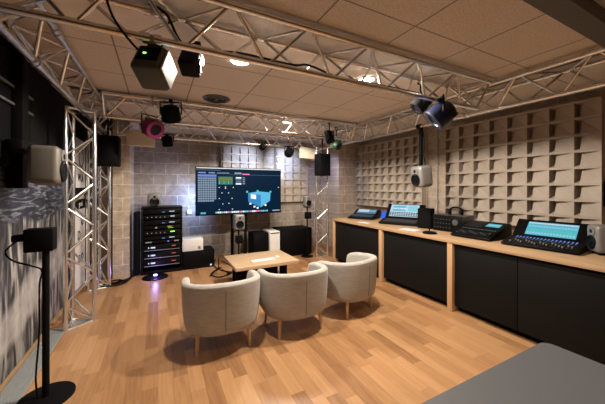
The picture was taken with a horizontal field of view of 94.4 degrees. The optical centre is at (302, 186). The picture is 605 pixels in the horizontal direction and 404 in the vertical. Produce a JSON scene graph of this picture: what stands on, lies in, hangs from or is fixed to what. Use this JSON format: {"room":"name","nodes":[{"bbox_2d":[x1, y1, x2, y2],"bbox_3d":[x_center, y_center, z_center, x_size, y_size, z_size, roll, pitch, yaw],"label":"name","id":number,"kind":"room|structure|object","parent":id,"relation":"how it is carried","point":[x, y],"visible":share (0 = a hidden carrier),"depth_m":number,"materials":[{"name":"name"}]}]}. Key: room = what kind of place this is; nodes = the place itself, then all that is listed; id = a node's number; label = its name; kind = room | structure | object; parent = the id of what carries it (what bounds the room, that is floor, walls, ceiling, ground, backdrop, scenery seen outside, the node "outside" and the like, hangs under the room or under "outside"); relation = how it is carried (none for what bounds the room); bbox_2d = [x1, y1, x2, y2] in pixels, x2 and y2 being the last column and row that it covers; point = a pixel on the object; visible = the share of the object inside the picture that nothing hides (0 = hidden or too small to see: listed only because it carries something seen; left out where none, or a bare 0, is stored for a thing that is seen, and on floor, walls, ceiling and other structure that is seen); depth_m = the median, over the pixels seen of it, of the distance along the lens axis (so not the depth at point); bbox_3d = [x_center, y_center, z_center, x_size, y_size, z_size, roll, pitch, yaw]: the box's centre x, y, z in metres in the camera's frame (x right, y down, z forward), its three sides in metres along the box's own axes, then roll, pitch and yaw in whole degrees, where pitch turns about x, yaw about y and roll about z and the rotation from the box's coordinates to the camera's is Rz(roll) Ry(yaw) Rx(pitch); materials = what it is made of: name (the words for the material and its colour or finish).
{"room":"studio","nodes":[
{"label":"studio","id":0,"kind":"room"},
{"bbox_2d":[0,34,83,298],"bbox_3d":[-1.677,0.195,0.654,0.200,2.770,10.700,0,0,-27],"label":"wall","id":1,"kind":"structure","parent":0,"point":[48,103],"depth_m":3.14,"materials":[{"name":"paint"}]},
{"bbox_2d":[0,43,33,165],"bbox_3d":[-2.284,-0.620,2.141,0.065,0.900,1.000,0,0,-27],"label":"frame","id":2,"kind":"object","parent":1,"relation":"attached to","point":[6,85],"visible":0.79,"depth_m":2.16,"materials":[{"name":"metal"}]},
{"bbox_2d":[5,42,33,187],"bbox_3d":[-2.269,-0.570,2.227,0.150,1.160,0.280,0,0,-27],"label":"wall bracket","id":3,"kind":"object","parent":1,"relation":"attached to","point":[18,144],"visible":0.8,"depth_m":2.24,"materials":[{"name":"black metal"}]},
{"bbox_2d":[26,145,67,184],"bbox_3d":[-2.046,-0.170,2.253,0.214,0.310,0.257,0,0,-26],"label":"loudspeaker","id":4,"kind":"object","parent":3,"relation":"attached to","point":[45,165],"visible":1,"depth_m":2.16,"materials":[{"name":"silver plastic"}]},
{"bbox_2d":[0,165,62,384],"bbox_3d":[-2.042,0.630,1.591,0.010,1.800,4.900,0,0,-27],"label":"wall mural","id":5,"kind":"object","parent":1,"relation":"attached to","point":[34,206],"visible":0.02,"depth_m":2.51},
{"bbox_2d":[0,301,69,392],"bbox_3d":[-1.970,1.560,1.459,0.016,0.040,7.200,0,0,-27],"label":"baseboard","id":6,"kind":"structure","parent":1,"relation":"attached to","point":[9,377],"depth_m":2.52,"materials":[{"name":"grey painted wood"}]},
{"bbox_2d":[75,135,84,295],"bbox_3d":[-3.345,0.400,4.204,0.030,2.280,0.660,0,0,-27],"label":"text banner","id":7,"kind":"object","parent":1,"relation":"attached to","point":[80,157],"visible":0.71,"depth_m":4.16,"materials":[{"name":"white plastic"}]},
{"bbox_2d":[84,116,112,281],"bbox_3d":[-3.657,0.195,5.146,0.400,2.770,0.900,0,0,-27],"label":"structure","id":8,"kind":"structure","parent":0,"point":[104,199],"depth_m":4.78},
{"bbox_2d":[113,119,133,278],"bbox_3d":[-3.357,0.195,5.273,0.250,2.770,0.950,0,0,-27],"label":"structure","id":9,"kind":"structure","parent":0,"point":[123,176],"depth_m":4.87},
{"bbox_2d":[134,130,322,262],"bbox_3d":[-1.492,0.195,6.882,6.240,2.770,0.200,0,0,-27],"label":"wall","id":10,"kind":"structure","parent":0,"point":[169,172],"depth_m":6.31,"materials":[{"name":"grey brick"}]},
{"bbox_2d":[220,144,262,168],"bbox_3d":[-1.440,-0.300,6.715,1.030,1.390,0.134,0,0,-27],"label":"acoustic panel","id":11,"kind":"object","parent":10,"relation":"attached to","point":[232,156],"visible":0.41,"depth_m":6.67,"materials":[{"name":"beige plastic"}]},
{"bbox_2d":[273,148,307,201],"bbox_3d":[-0.294,-0.300,7.307,0.950,1.390,0.134,0,0,-27],"label":"acoustic panel","id":12,"kind":"object","parent":10,"relation":"attached to","point":[294,170],"visible":0.79,"depth_m":7.25,"materials":[{"name":"beige plastic"}]},
{"bbox_2d":[52,84,409,144],"bbox_3d":[-0.873,-1.184,5.682,5.840,0.012,2.500,0,0,-27],"label":"structure","id":13,"kind":"structure","parent":0,"point":[130,110],"depth_m":5.28,"materials":[{"name":"paint"}]},
{"bbox_2d":[0,0,496,96],"bbox_3d":[0.022,-1.186,2.465,4.300,0.008,0.860,0,0,-27],"label":"structure","id":14,"kind":"structure","parent":0,"point":[132,20],"depth_m":2.20,"materials":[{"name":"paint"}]},
{"bbox_2d":[0,244,538,403],"bbox_3d":[1.007,1.630,2.039,6.240,0.100,11.100,0,0,-27],"label":"floor","id":15,"kind":"structure","parent":0,"point":[406,348],"depth_m":2.67,"materials":[{"name":"brown wood"}]},
{"bbox_2d":[0,328,63,403],"bbox_3d":[-2.366,1.573,2.436,0.160,0.015,1.500,0,0,-27],"label":"rug","id":16,"kind":"object","parent":15,"relation":"in","point":[18,385],"visible":0.73,"depth_m":2.32,"materials":[{"name":"grey carpet"}]},
{"bbox_2d":[4,227,75,403],"bbox_3d":[-1.919,0.943,2.093,0.349,1.275,0.349,0,0,22],"label":"stand","id":17,"kind":"object","parent":15,"relation":"on","point":[43,239],"visible":1,"depth_m":2.07,"materials":[{"name":"black metal"}]},
{"bbox_2d":[63,105,98,332],"bbox_3d":[-2.548,0.344,3.246,0.297,2.476,0.371,0,0,-27],"label":"column","id":18,"kind":"structure","parent":15,"relation":"on","point":[74,322],"depth_m":3.26,"materials":[{"name":"metal"}]},
{"bbox_2d":[85,128,110,292],"bbox_3d":[-3.220,0.344,4.342,0.338,2.476,0.319,0,0,25],"label":"column","id":19,"kind":"structure","parent":15,"relation":"on","point":[88,133],"depth_m":4.38,"materials":[{"name":"metal"}]},
{"bbox_2d":[101,272,134,286],"bbox_3d":[-3.002,1.520,4.570,0.440,0.113,0.380,0,0,-27],"label":"cable bundle","id":20,"kind":"object","parent":15,"relation":"on","point":[119,281],"visible":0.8,"depth_m":4.59,"materials":[{"name":"black plastic"}]},
{"bbox_2d":[142,273,167,280],"bbox_3d":[-2.572,1.552,4.896,0.400,0.055,0.400,0,0,-27],"label":"floor light","id":21,"kind":"object","parent":15,"relation":"on","point":[156,276],"visible":1,"depth_m":4.84,"materials":[{"name":"black plastic"}]},
{"bbox_2d":[133,205,181,274],"bbox_3d":[-2.724,0.970,5.306,0.795,1.210,0.510,0,0,-27],"label":"equipment rack","id":22,"kind":"object","parent":15,"relation":"on","point":[161,226],"visible":0.98,"depth_m":5.14,"materials":[{"name":"black metal"}]},
{"bbox_2d":[147,193,160,206],"bbox_3d":[-2.783,0.243,5.253,0.220,0.240,0.232,0,0,-31],"label":"monitor","id":23,"kind":"object","parent":22,"relation":"on","point":[153,199],"visible":1,"depth_m":5.17,"materials":[{"name":"white plastic"}]},
{"bbox_2d":[182,245,213,269],"bbox_3d":[-2.108,1.410,5.633,0.580,0.340,0.455,0,0,-27],"label":"subwoofer","id":24,"kind":"object","parent":15,"relation":"on","point":[203,258],"visible":0.84,"depth_m":5.44,"materials":[{"name":"black plastic"}]},
{"bbox_2d":[182,235,202,251],"bbox_3d":[-2.193,1.120,5.558,0.380,0.235,0.351,0,0,-27],"label":"box","id":25,"kind":"object","parent":24,"relation":"on","point":[189,243],"visible":0.9,"depth_m":5.42,"materials":[{"name":"plastic"}]},
{"bbox_2d":[185,251,212,268],"bbox_3d":[-2.009,1.410,5.441,0.522,0.292,0.010,0,0,-27],"label":"grille","id":26,"kind":"object","parent":24,"relation":"attached to","point":[193,259],"depth_m":5.43,"materials":[{"name":"black fabric"}]},
{"bbox_2d":[209,257,229,276],"bbox_3d":[-1.545,1.430,5.131,0.360,0.301,0.314,0,0,-27],"label":"microphone stand","id":27,"kind":"object","parent":15,"relation":"on","point":[218,257],"visible":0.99,"depth_m":5.08,"materials":[{"name":"black metal"}]},
{"bbox_2d":[181,270,259,357],"bbox_3d":[-0.826,1.234,2.873,0.771,0.694,0.696,0,0,-22],"label":"armchair","id":28,"kind":"object","parent":15,"relation":"on","point":[209,310],"visible":1,"depth_m":2.57,"materials":[{"name":"fabric"}]},
{"bbox_2d":[211,258,231,277],"bbox_3d":[-1.556,1.568,5.518,0.419,0.020,1.312,0,0,-13],"label":"cable","id":29,"kind":"object","parent":15,"relation":"on","point":[230,272],"visible":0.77,"depth_m":5.17,"materials":[{"name":"black plastic"}]},
{"bbox_2d":[231,214,246,254],"bbox_3d":[-1.392,0.740,6.022,0.500,1.680,0.360,0,0,-27],"label":"stand","id":30,"kind":"object","parent":15,"relation":"on","point":[232,229],"visible":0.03,"depth_m":5.86,"materials":[{"name":"black metal"}]},
{"bbox_2d":[195,166,280,215],"bbox_3d":[-1.286,0.083,5.817,1.770,0.955,0.113,0,0,-27],"label":"television","id":31,"kind":"object","parent":30,"relation":"attached to","point":[218,190],"visible":1,"depth_m":5.71,"materials":[{"name":"black plastic"}]},
{"bbox_2d":[235,230,242,253],"bbox_3d":[-1.289,1.222,5.659,0.280,0.715,0.280,0,0,-27],"label":"speaker stand","id":32,"kind":"object","parent":15,"relation":"on","point":[238,239],"visible":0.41,"depth_m":5.60,"materials":[{"name":"black metal"}]},
{"bbox_2d":[233,214,244,229],"bbox_3d":[-1.286,0.705,5.654,0.210,0.310,0.212,0,0,-27],"label":"monitor","id":33,"kind":"object","parent":32,"relation":"on","point":[238,219],"visible":1,"depth_m":5.57,"materials":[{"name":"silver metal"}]},
{"bbox_2d":[248,230,267,252],"bbox_3d":[-0.990,1.290,6.258,0.340,0.580,0.429,0,0,-27],"label":"subwoofer","id":34,"kind":"object","parent":15,"relation":"on","point":[257,239],"visible":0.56,"depth_m":6.09,"materials":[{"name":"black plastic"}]},
{"bbox_2d":[254,234,267,252],"bbox_3d":[-0.894,1.290,6.072,0.306,0.499,0.010,0,0,-27],"label":"grille","id":35,"kind":"object","parent":34,"relation":"attached to","point":[260,240],"depth_m":6.06,"materials":[{"name":"black fabric"}]},
{"bbox_2d":[224,250,298,280],"bbox_3d":[-0.699,1.380,4.658,1.030,0.400,0.840,0,0,-27],"label":"coffee table","id":36,"kind":"object","parent":15,"relation":"on","point":[241,264],"visible":0.68,"depth_m":4.56,"materials":[{"name":"brown wood"}]},
{"bbox_2d":[250,257,275,262],"bbox_3d":[-0.630,1.171,4.491,0.400,0.015,0.130,0,0,-30],"label":"keyboard","id":37,"kind":"object","parent":36,"relation":"on","point":[271,258],"visible":1,"depth_m":4.46,"materials":[{"name":"white plastic"}]},
{"bbox_2d":[263,229,279,250],"bbox_3d":[-0.706,1.280,6.362,0.240,0.600,0.445,0,0,-27],"label":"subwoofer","id":38,"kind":"object","parent":15,"relation":"on","point":[273,235],"visible":0.58,"depth_m":6.17,"materials":[{"name":"plastic"}]},
{"bbox_2d":[272,225,311,255],"bbox_3d":[-0.249,1.270,6.675,0.800,0.620,0.529,0,0,-27],"label":"subwoofer","id":39,"kind":"object","parent":15,"relation":"on","point":[292,238],"visible":0.8,"depth_m":6.45,"materials":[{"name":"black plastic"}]},
{"bbox_2d":[282,230,310,254],"bbox_3d":[-0.130,1.270,6.444,0.720,0.533,0.010,0,0,-27],"label":"grille","id":40,"kind":"object","parent":39,"relation":"attached to","point":[293,241],"depth_m":6.42,"materials":[{"name":"black fabric"}]},
{"bbox_2d":[257,262,327,339],"bbox_3d":[-0.100,1.234,3.191,0.771,0.694,0.696,0,0,-25],"label":"armchair","id":41,"kind":"object","parent":15,"relation":"on","point":[294,296],"visible":0.98,"depth_m":2.89,"materials":[{"name":"fabric"}]},
{"bbox_2d":[301,207,312,257],"bbox_3d":[0.106,1.018,6.379,0.280,1.125,0.280,0,0,-27],"label":"speaker stand","id":42,"kind":"object","parent":15,"relation":"on","point":[307,214],"visible":0.98,"depth_m":6.37,"materials":[{"name":"black metal"}]},
{"bbox_2d":[303,196,311,206],"bbox_3d":[0.109,0.325,6.374,0.170,0.250,0.182,0,0,-27],"label":"monitor","id":43,"kind":"object","parent":42,"relation":"on","point":[307,200],"visible":1,"depth_m":6.30,"materials":[{"name":"white plastic"}]},
{"bbox_2d":[315,147,329,257],"bbox_3d":[0.465,0.344,6.386,0.313,2.476,0.320,0,0,10],"label":"column","id":44,"kind":"structure","parent":15,"relation":"on","point":[317,199],"depth_m":6.32,"materials":[{"name":"metal"}]},
{"bbox_2d":[333,221,337,261],"bbox_3d":[1.271,1.145,6.260,1.400,0.869,0.040,0,0,-27],"label":"upright","id":45,"kind":"object","parent":15,"relation":"on","point":[334,258],"visible":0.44,"depth_m":5.93,"materials":[{"name":"brown wood"}]},
{"bbox_2d":[317,252,376,319],"bbox_3d":[0.587,1.234,3.648,0.771,0.694,0.696,0,0,-42],"label":"armchair","id":46,"kind":"object","parent":15,"relation":"on","point":[354,280],"visible":0.97,"depth_m":3.33,"materials":[{"name":"fabric"}]},
{"bbox_2d":[335,222,378,277],"bbox_3d":[1.601,1.145,5.642,1.340,0.870,1.350,0,0,-27],"label":"base cabinet","id":47,"kind":"object","parent":15,"relation":"on","point":[349,238],"visible":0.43,"depth_m":5.36,"materials":[{"name":"laminate"}]},
{"bbox_2d":[379,229,386,281],"bbox_3d":[1.920,1.145,5.002,1.400,0.869,0.070,0,0,-27],"label":"upright","id":48,"kind":"object","parent":15,"relation":"on","point":[381,232],"visible":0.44,"depth_m":4.67,"materials":[{"name":"brown wood"}]},
{"bbox_2d":[384,231,446,304],"bbox_3d":[2.216,1.145,4.449,1.340,0.870,1.175,0,0,-27],"label":"base cabinet","id":49,"kind":"object","parent":15,"relation":"on","point":[418,265],"visible":0.48,"depth_m":4.06,"materials":[{"name":"laminate"}]},
{"bbox_2d":[447,242,458,311],"bbox_3d":[2.495,1.145,3.887,1.400,0.869,0.070,0,0,-27],"label":"upright","id":50,"kind":"object","parent":15,"relation":"on","point":[451,306],"visible":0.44,"depth_m":3.56,"materials":[{"name":"brown wood"}]},
{"bbox_2d":[421,343,604,403],"bbox_3d":[0.887,1.205,0.745,1.440,0.750,0.980,0,0,-27],"label":"desk","id":51,"kind":"object","parent":15,"relation":"on","point":[543,373],"visible":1,"depth_m":1.18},
{"bbox_2d":[455,245,604,364],"bbox_3d":[3.164,1.145,2.612,1.340,0.870,2.800,0,0,-27],"label":"base cabinet","id":52,"kind":"object","parent":15,"relation":"on","point":[563,306],"visible":0.94,"depth_m":2.79,"materials":[{"name":"laminate"}]},
{"bbox_2d":[332,218,604,272],"bbox_3d":[2.550,0.689,3.820,1.455,0.042,5.530,0,0,-27],"label":"countertop","id":53,"kind":"structure","parent":52,"relation":"on","point":[588,260],"depth_m":3.14,"materials":[{"name":"brown wood"}]},
{"bbox_2d":[348,209,380,219],"bbox_3d":[1.327,0.575,5.996,0.540,0.171,0.539,0,0,35],"label":"mixing console","id":54,"kind":"object","parent":53,"relation":"on","point":[369,214],"visible":0.98,"depth_m":5.97,"materials":[{"name":"black plastic"}]},
{"bbox_2d":[380,211,386,218],"bbox_3d":[1.742,0.583,5.739,0.260,0.166,0.198,0,0,28],"label":"tablet","id":55,"kind":"object","parent":53,"relation":"on","point":[383,213],"visible":0.34,"depth_m":5.74,"materials":[{"name":"blue"}]},
{"bbox_2d":[378,204,425,225],"bbox_3d":[1.831,0.495,5.131,0.680,0.330,0.600,0,0,37],"label":"mixing console","id":56,"kind":"object","parent":53,"relation":"on","point":[396,214],"visible":0.98,"depth_m":5.18,"materials":[{"name":"black plastic"}]},
{"bbox_2d":[400,228,419,230],"bbox_3d":[1.679,0.666,4.378,0.200,0.003,0.280,0,0,-37],"label":"paper sheet","id":57,"kind":"object","parent":53,"relation":"on","point":[408,229],"visible":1,"depth_m":4.38,"materials":[{"name":"white paper"}]},
{"bbox_2d":[418,208,434,228],"bbox_3d":[2.010,0.508,4.559,0.220,0.320,0.166,0,0,43],"label":"speaker","id":58,"kind":"object","parent":53,"relation":"on","point":[425,215],"visible":0.89,"depth_m":4.49},
{"bbox_2d":[418,210,429,227],"bbox_3d":[1.956,0.508,4.500,0.180,0.280,0.006,0,0,43],"label":"grille","id":59,"kind":"object","parent":58,"relation":"attached to","point":[423,215],"depth_m":4.50,"materials":[{"name":"black plastic"}]},
{"bbox_2d":[422,222,436,234],"bbox_3d":[1.827,0.587,4.026,0.190,0.161,0.190,0,0,-27],"label":"stand","id":60,"kind":"object","parent":53,"relation":"on","point":[429,231],"visible":1,"depth_m":3.98,"materials":[{"name":"black plastic"}]},
{"bbox_2d":[433,213,473,231],"bbox_3d":[2.300,0.545,4.280,0.387,0.245,0.440,0,0,-33],"label":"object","id":61,"kind":"object","parent":53,"relation":"on","point":[447,222],"visible":0.86,"depth_m":4.17,"materials":[{"name":"metal"}]},
{"bbox_2d":[448,207,463,214],"bbox_3d":[2.347,0.362,4.283,0.200,0.127,0.090,0,0,33],"label":"headphones","id":62,"kind":"object","parent":61,"relation":"on","point":[451,208],"visible":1,"depth_m":4.27,"materials":[{"name":"black plastic"}]},
{"bbox_2d":[451,220,511,240],"bbox_3d":[2.385,0.570,3.752,0.540,0.181,0.500,0,0,-29],"label":"mixing console","id":63,"kind":"object","parent":53,"relation":"on","point":[474,229],"visible":0.99,"depth_m":3.66,"materials":[{"name":"black plastic"}]},
{"bbox_2d":[501,219,588,254],"bbox_3d":[2.724,0.530,3.139,0.559,0.260,0.660,0,0,-33],"label":"mixing console","id":64,"kind":"object","parent":53,"relation":"on","point":[563,237],"visible":0.98,"depth_m":3.11,"materials":[{"name":"black plastic"}]},
{"bbox_2d":[586,224,604,255],"bbox_3d":[2.983,0.521,2.760,0.232,0.292,0.190,0,0,21],"label":"monitor","id":65,"kind":"object","parent":53,"relation":"on","point":[595,240],"visible":1,"depth_m":2.73,"materials":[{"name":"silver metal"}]},
{"bbox_2d":[5,0,604,130],"bbox_3d":[1.007,-1.240,2.039,6.240,0.100,11.100,0,0,-27],"label":"ceiling","id":66,"kind":"structure","parent":0,"point":[498,39],"depth_m":2.52,"materials":[{"name":"tile"}]},
{"bbox_2d":[0,0,115,134],"bbox_3d":[-2.319,-1.015,2.770,0.325,0.315,4.678,0,0,-27],"label":"truss","id":67,"kind":"object","parent":66,"relation":"hanging from","point":[9,29],"visible":0.82,"depth_m":2.25,"materials":[{"name":"metal"}]},
{"bbox_2d":[97,112,120,166],"bbox_3d":[-2.887,-0.715,4.155,0.300,0.810,0.267,0,0,-27],"label":"loudspeaker","id":68,"kind":"object","parent":67,"relation":"hanging from","point":[108,146],"visible":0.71,"depth_m":4.05,"materials":[{"name":"black plastic"}]},
{"bbox_2d":[97,135,117,164],"bbox_3d":[-2.828,-0.530,4.040,0.276,0.414,0.008,0,0,-27],"label":"grille","id":69,"kind":"object","parent":68,"relation":"attached to","point":[107,145],"depth_m":4.04,"materials":[{"name":"black fabric"}]},
{"bbox_2d":[202,94,229,102],"bbox_3d":[-1.157,-1.181,3.769,0.360,0.018,0.360,0,0,-27],"label":"ceiling vent","id":70,"kind":"object","parent":66,"relation":"in","point":[213,98],"visible":1,"depth_m":3.72,"materials":[{"name":"metal"}]},
{"bbox_2d":[116,119,318,148],"bbox_3d":[-1.405,-1.015,5.611,3.878,0.297,0.338,0,0,-27],"label":"truss","id":71,"kind":"object","parent":66,"relation":"hanging from","point":[117,120],"visible":0.56,"depth_m":5.57,"materials":[{"name":"metal"}]},
{"bbox_2d":[127,121,154,146],"bbox_3d":[-2.689,-0.910,4.666,0.400,0.460,0.170,0,0,-27],"label":"box","id":72,"kind":"object","parent":71,"relation":"attached to","point":[134,138],"visible":0.73,"depth_m":4.59,"materials":[{"name":"beige cardboard"}]},
{"bbox_2d":[161,134,173,146],"bbox_3d":[-2.431,-0.834,5.043,0.199,0.241,0.223,0,0,-40],"label":"spotlight","id":73,"kind":"object","parent":71,"relation":"hanging from","point":[167,141],"visible":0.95,"depth_m":4.99,"materials":[{"name":"black metal"}]},
{"bbox_2d":[259,140,266,150],"bbox_3d":[-0.833,-0.871,5.866,0.166,0.208,0.152,0,0,-27],"label":"spotlight","id":74,"kind":"object","parent":71,"relation":"attached to","point":[262,146],"visible":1,"depth_m":5.83,"materials":[{"name":"black metal"}]},
{"bbox_2d":[284,146,293,157],"bbox_3d":[-0.291,-0.775,6.146,0.235,0.260,0.221,0,0,-27],"label":"spotlight","id":75,"kind":"object","parent":71,"relation":"hanging from","point":[288,152],"visible":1,"depth_m":6.09,"materials":[{"name":"black metal"}]},
{"bbox_2d":[299,147,314,160],"bbox_3d":[0.111,-0.748,6.262,0.416,0.312,0.175,0,0,-27],"label":"light","id":76,"kind":"object","parent":71,"relation":"hanging from","point":[305,153],"visible":0.78,"depth_m":6.18,"materials":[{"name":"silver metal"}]},
{"bbox_2d":[101,91,355,140],"bbox_3d":[-0.789,-1.015,4.386,3.848,0.315,0.355,0,0,-27],"label":"truss","id":77,"kind":"object","parent":66,"relation":"hanging from","point":[103,93],"visible":0.86,"depth_m":4.14,"materials":[{"name":"metal"}]},
{"bbox_2d":[139,113,164,138],"bbox_3d":[-1.988,-0.790,3.700,0.265,0.317,0.296,0,0,29],"label":"spotlight","id":78,"kind":"object","parent":77,"relation":"hanging from","point":[152,128],"visible":0.99,"depth_m":3.63,"materials":[{"name":"paint"}]},
{"bbox_2d":[159,99,181,123],"bbox_3d":[-1.736,-0.989,3.692,0.267,0.332,0.296,0,0,-27],"label":"spotlight","id":79,"kind":"object","parent":77,"relation":"attached to","point":[170,113],"visible":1,"depth_m":3.63,"materials":[{"name":"black metal"}]},
{"bbox_2d":[314,134,329,175],"bbox_3d":[0.431,-0.682,5.980,0.270,0.883,0.247,0,0,-27],"label":"loudspeaker","id":80,"kind":"object","parent":77,"relation":"hanging from","point":[321,161],"visible":0.91,"depth_m":5.88,"materials":[{"name":"black plastic"}]},
{"bbox_2d":[320,154,329,174],"bbox_3d":[0.481,-0.470,5.871,0.239,0.432,0.008,0,0,-27],"label":"grille","id":81,"kind":"object","parent":80,"relation":"attached to","point":[324,158],"depth_m":5.86,"materials":[{"name":"black plastic"}]},
{"bbox_2d":[324,123,334,143],"bbox_3d":[0.470,-0.956,4.889,0.196,0.398,0.204,0,0,-27],"label":"spotlight","id":82,"kind":"object","parent":77,"relation":"attached to","point":[329,135],"visible":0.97,"depth_m":4.85,"materials":[{"name":"black metal"}]},
{"bbox_2d":[330,128,342,149],"bbox_3d":[0.637,-0.902,5.286,0.210,0.427,0.236,0,0,-27],"label":"spotlight","id":83,"kind":"object","parent":77,"relation":"hanging from","point":[337,145],"visible":0.73,"depth_m":5.23,"materials":[{"name":"green paint"}]},
{"bbox_2d":[229,60,248,65],"bbox_3d":[-0.579,-1.172,2.604,0.200,0.012,0.200,0,0,-27],"label":"recessed light","id":84,"kind":"object","parent":66,"relation":"in","point":[238,63],"visible":0.39,"depth_m":2.66,"materials":[{"name":"white plastic"}]},
{"bbox_2d":[0,0,491,110],"bbox_3d":[0.113,-1.015,2.213,4.198,0.315,0.355,0,0,-27],"label":"truss","id":85,"kind":"object","parent":66,"relation":"hanging from","point":[18,9],"visible":0.98,"depth_m":2.00,"materials":[{"name":"metal"}]},
{"bbox_2d":[106,0,138,49],"bbox_3d":[-1.203,-0.985,1.411,0.752,0.402,0.116,0,0,-36],"label":"cable","id":86,"kind":"object","parent":85,"relation":"hanging from","point":[107,1],"visible":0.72,"depth_m":1.57,"materials":[{"name":"black plastic"}]},
{"bbox_2d":[130,44,176,90],"bbox_3d":[-0.902,-0.746,1.713,0.195,0.293,0.239,0,0,-3],"label":"loudspeaker","id":87,"kind":"object","parent":85,"relation":"hanging from","point":[153,66],"visible":0.96,"depth_m":1.65,"materials":[{"name":"grey paint"}]},
{"bbox_2d":[177,41,203,77],"bbox_3d":[-0.836,-0.981,2.131,0.161,0.305,0.239,0,0,-6],"label":"spotlight","id":88,"kind":"object","parent":85,"relation":"hanging from","point":[191,64],"visible":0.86,"depth_m":2.06,"materials":[{"name":"black plastic"}]},
{"bbox_2d":[149,4,419,93],"bbox_3d":[0.105,-1.046,2.242,2.357,0.273,0.125,0,0,-24],"label":"cable","id":89,"kind":"object","parent":85,"relation":"on","point":[158,7],"visible":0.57,"depth_m":2.02,"materials":[{"name":"black plastic"}]},
{"bbox_2d":[410,79,432,113],"bbox_3d":[1.256,-0.953,2.964,0.228,0.364,0.210,0,0,-27],"label":"spotlight","id":90,"kind":"object","parent":85,"relation":"hanging from","point":[418,106],"visible":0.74,"depth_m":2.91,"materials":[{"name":"black metal"}]},
{"bbox_2d":[425,94,458,129],"bbox_3d":[1.376,-0.733,2.782,0.294,0.324,0.294,0,0,-27],"label":"spotlight","id":91,"kind":"object","parent":85,"relation":"hanging from","point":[441,114],"visible":1,"depth_m":2.69,"materials":[{"name":"blue paint"}]},
{"bbox_2d":[70,53,600,125],"bbox_3d":[0.289,-1.178,2.073,4.515,0.024,5.020,0,0,-27],"label":"structure","id":92,"kind":"structure","parent":66,"relation":"attached to","point":[72,87],"depth_m":3.42},
{"bbox_2d":[357,76,375,81],"bbox_3d":[0.694,-1.172,3.059,0.200,0.012,0.200,0,0,-27],"label":"recessed light","id":93,"kind":"object","parent":66,"relation":"in","point":[368,78],"visible":0.61,"depth_m":3.02,"materials":[{"name":"white plastic"}]},
{"bbox_2d":[359,77,373,81],"bbox_3d":[0.694,-1.175,3.059,0.172,0.005,0.172,0,0,-27],"label":"diffuser","id":94,"kind":"object","parent":93,"relation":"attached to","point":[370,79],"depth_m":3.05,"materials":[{"name":"white plastic"}]},
{"bbox_2d":[312,47,604,150],"bbox_3d":[1.675,-1.015,4.212,0.355,0.315,5.778,0,0,-27],"label":"truss","id":95,"kind":"object","parent":66,"relation":"hanging from","point":[586,56],"visible":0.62,"depth_m":3.01,"materials":[{"name":"metal"}]},
{"bbox_2d":[416,124,425,165],"bbox_3d":[1.721,-0.570,4.181,0.124,0.711,0.208,0,0,-27],"label":"bracket","id":96,"kind":"object","parent":95,"relation":"hanging from","point":[421,132],"visible":0.72,"depth_m":4.13,"materials":[{"name":"black metal"}]},
{"bbox_2d":[411,165,432,186],"bbox_3d":[1.726,-0.154,4.068,0.251,0.321,0.240,0,0,-17],"label":"monitor","id":97,"kind":"object","parent":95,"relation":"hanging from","point":[421,176],"visible":1,"depth_m":3.97,"materials":[{"name":"white plastic"}]},
{"bbox_2d":[323,141,358,246],"bbox_3d":[1.036,0.195,7.641,0.650,2.770,0.770,0,0,-27],"label":"wall","id":98,"kind":"structure","parent":0,"point":[342,178],"depth_m":7.32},
{"bbox_2d":[359,88,604,230],"bbox_3d":[3.691,0.195,3.424,0.200,2.770,10.700,0,0,-27],"label":"wall","id":99,"kind":"structure","parent":0,"point":[431,131],"depth_m":5.28,"materials":[{"name":"beige paint"}]},
{"bbox_2d":[356,134,427,207],"bbox_3d":[1.933,-0.290,6.433,0.154,1.530,2.090,0,0,-27],"label":"acoustic panel","id":100,"kind":"object","parent":99,"relation":"attached to","point":[383,169],"visible":0.93,"depth_m":6.30,"materials":[{"name":"beige plastic"}]},
{"bbox_2d":[436,128,438,213],"bbox_3d":[2.567,-0.250,5.331,0.037,1.820,0.060,0,0,-27],"label":"conduit","id":101,"kind":"object","parent":99,"relation":"attached to","point":[437,138],"visible":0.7,"depth_m":5.32,"materials":[{"name":"metal"}]},
{"bbox_2d":[445,96,604,225],"bbox_3d":[3.093,-0.250,4.185,0.154,1.650,2.030,0,0,-27],"label":"acoustic panel","id":102,"kind":"object","parent":99,"relation":"attached to","point":[547,163],"visible":0.98,"depth_m":3.89,"materials":[{"name":"beige plastic"}]},
{"bbox_2d":[603,181,604,206],"bbox_3d":[3.596,0.080,3.274,0.106,0.300,0.300,0,0,-27],"label":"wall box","id":103,"kind":"object","parent":99,"relation":"attached to","point":[604,181],"visible":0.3,"depth_m":3.28,"materials":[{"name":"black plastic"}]},
{"bbox_2d":[522,0,604,47],"bbox_3d":[1.259,-1.140,1.550,5.840,0.100,0.130,0,0,-27],"label":"structure","id":104,"kind":"structure","parent":0,"point":[585,17],"depth_m":1.79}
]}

